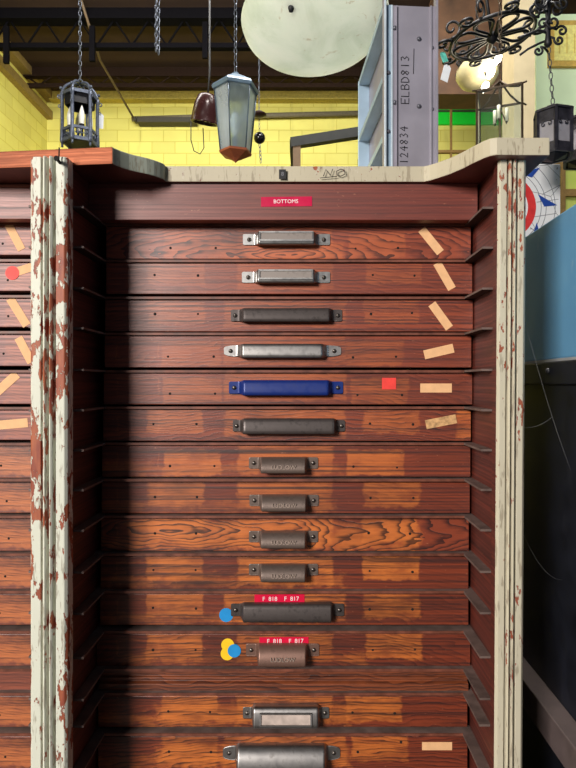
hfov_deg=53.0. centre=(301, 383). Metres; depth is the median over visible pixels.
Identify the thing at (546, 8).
bracket
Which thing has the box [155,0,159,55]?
chain
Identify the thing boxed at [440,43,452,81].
price tag
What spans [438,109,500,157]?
rack
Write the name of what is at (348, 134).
gantry
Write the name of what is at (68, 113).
candle
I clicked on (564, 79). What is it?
wall
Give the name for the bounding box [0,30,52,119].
trim
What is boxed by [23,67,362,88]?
roof truss
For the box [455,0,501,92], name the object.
lamp
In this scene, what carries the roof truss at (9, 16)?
attached to the ceiling
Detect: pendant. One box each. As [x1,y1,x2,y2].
[190,0,216,153]
[254,59,265,163]
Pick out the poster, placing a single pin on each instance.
(563, 55)
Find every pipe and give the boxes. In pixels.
[80,0,133,118]
[131,111,357,121]
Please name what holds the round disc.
hanging from the ceiling
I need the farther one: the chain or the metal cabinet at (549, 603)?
the chain
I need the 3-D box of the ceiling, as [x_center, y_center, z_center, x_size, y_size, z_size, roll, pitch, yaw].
[0.690,-5.075,4.350,10.620,0.150,11.700,0,0,0]
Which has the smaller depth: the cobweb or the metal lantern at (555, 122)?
the cobweb
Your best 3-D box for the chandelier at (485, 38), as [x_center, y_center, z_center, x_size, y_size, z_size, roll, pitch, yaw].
[0.988,-3.376,3.000,0.543,3.248,0.548,0,0,22]
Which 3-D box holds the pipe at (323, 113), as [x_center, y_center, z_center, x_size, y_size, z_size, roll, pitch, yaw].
[-0.446,-4.607,9.900,4.944,0.210,0.090,0,0,0]
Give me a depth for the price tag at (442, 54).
3.00 m
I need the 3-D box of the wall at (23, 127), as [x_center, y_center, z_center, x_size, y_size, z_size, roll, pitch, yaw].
[-4.520,-1.900,4.000,0.200,6.200,12.000,0,0,0]
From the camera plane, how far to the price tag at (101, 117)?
3.55 m
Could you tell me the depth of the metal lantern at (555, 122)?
1.95 m
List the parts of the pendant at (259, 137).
chain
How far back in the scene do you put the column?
6.00 m
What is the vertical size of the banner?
0.448 m
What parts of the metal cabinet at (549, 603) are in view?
rail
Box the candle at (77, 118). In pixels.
[75,113,80,134]
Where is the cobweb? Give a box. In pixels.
[524,323,569,576]
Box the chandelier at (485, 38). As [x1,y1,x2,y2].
[438,0,544,66]
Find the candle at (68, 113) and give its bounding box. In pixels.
[67,107,69,130]
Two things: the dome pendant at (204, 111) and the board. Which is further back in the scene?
the dome pendant at (204, 111)
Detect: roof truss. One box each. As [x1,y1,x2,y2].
[0,7,541,63]
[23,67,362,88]
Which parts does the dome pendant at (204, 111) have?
lamp shade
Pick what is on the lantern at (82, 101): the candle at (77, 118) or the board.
the candle at (77, 118)
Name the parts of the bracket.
arm, post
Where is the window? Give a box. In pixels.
[555,162,575,213]
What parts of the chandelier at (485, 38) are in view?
stem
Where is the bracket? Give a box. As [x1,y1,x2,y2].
[517,0,567,55]
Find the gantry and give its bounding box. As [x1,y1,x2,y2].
[290,127,357,165]
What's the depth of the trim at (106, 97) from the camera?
9.84 m
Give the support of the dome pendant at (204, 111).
hanging from the ceiling
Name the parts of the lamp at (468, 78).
crown, chain, lamp shade, lit bulb, lit bulb, lit bulb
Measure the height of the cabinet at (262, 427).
1.545 m
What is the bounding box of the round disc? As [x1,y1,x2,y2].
[241,0,388,76]
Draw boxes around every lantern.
[57,0,101,148]
[212,0,258,162]
[472,0,526,144]
[533,46,573,164]
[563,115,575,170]
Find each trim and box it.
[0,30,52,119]
[49,91,357,103]
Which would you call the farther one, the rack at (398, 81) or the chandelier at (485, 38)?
the chandelier at (485, 38)
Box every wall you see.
[0,51,46,151]
[47,102,501,165]
[429,0,501,108]
[535,14,575,114]
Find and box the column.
[502,0,534,137]
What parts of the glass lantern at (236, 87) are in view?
glass pane, frame, chain, bulb, glass pane, glass pane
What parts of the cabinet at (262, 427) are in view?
panel, moulding, drawer, drawer, drawer, drawer, drawer, drawer, drawer, drawer, drawer, drawer, drawer, drawer, drawer, drawer, corner post, panel, drawer pull, drawer, drawer, drawer pull, drawer pull, moulding, panel, drawer, drawer pull, drawer pull, drawer pull, drawer, drawer pull, drawer, drawer, drawer pull, drawer, drawer, drawer pull, drawer pull, drawer pull, drawer pull, drawer, drawer pull, drawer, drawer, drawer, drawer pull, drawer, drawer, panel, corner post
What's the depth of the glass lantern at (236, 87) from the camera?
2.18 m
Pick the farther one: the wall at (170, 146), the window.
the wall at (170, 146)
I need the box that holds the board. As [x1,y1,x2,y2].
[525,164,559,236]
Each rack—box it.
[358,0,437,165]
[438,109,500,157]
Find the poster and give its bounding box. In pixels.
[547,20,575,67]
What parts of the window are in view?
pane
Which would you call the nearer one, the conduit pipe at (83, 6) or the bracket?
the bracket
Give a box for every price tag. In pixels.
[99,109,103,128]
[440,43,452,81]
[440,47,447,62]
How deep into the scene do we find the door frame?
9.82 m
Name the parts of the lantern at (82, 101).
frame, chain, plate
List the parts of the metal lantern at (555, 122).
glass pane, chain, frame, glass pane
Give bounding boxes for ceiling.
[0,0,575,90]
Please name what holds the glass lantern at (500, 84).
hanging from the ceiling
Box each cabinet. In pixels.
[0,137,549,767]
[522,204,575,767]
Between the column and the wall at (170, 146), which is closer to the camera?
the column
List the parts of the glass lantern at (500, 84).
glass pane, frame, chain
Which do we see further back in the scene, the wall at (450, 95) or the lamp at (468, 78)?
the wall at (450, 95)
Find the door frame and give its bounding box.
[134,117,196,126]
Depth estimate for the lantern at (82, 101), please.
3.45 m
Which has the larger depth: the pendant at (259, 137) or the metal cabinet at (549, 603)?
the pendant at (259, 137)
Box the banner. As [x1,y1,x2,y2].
[438,109,501,124]

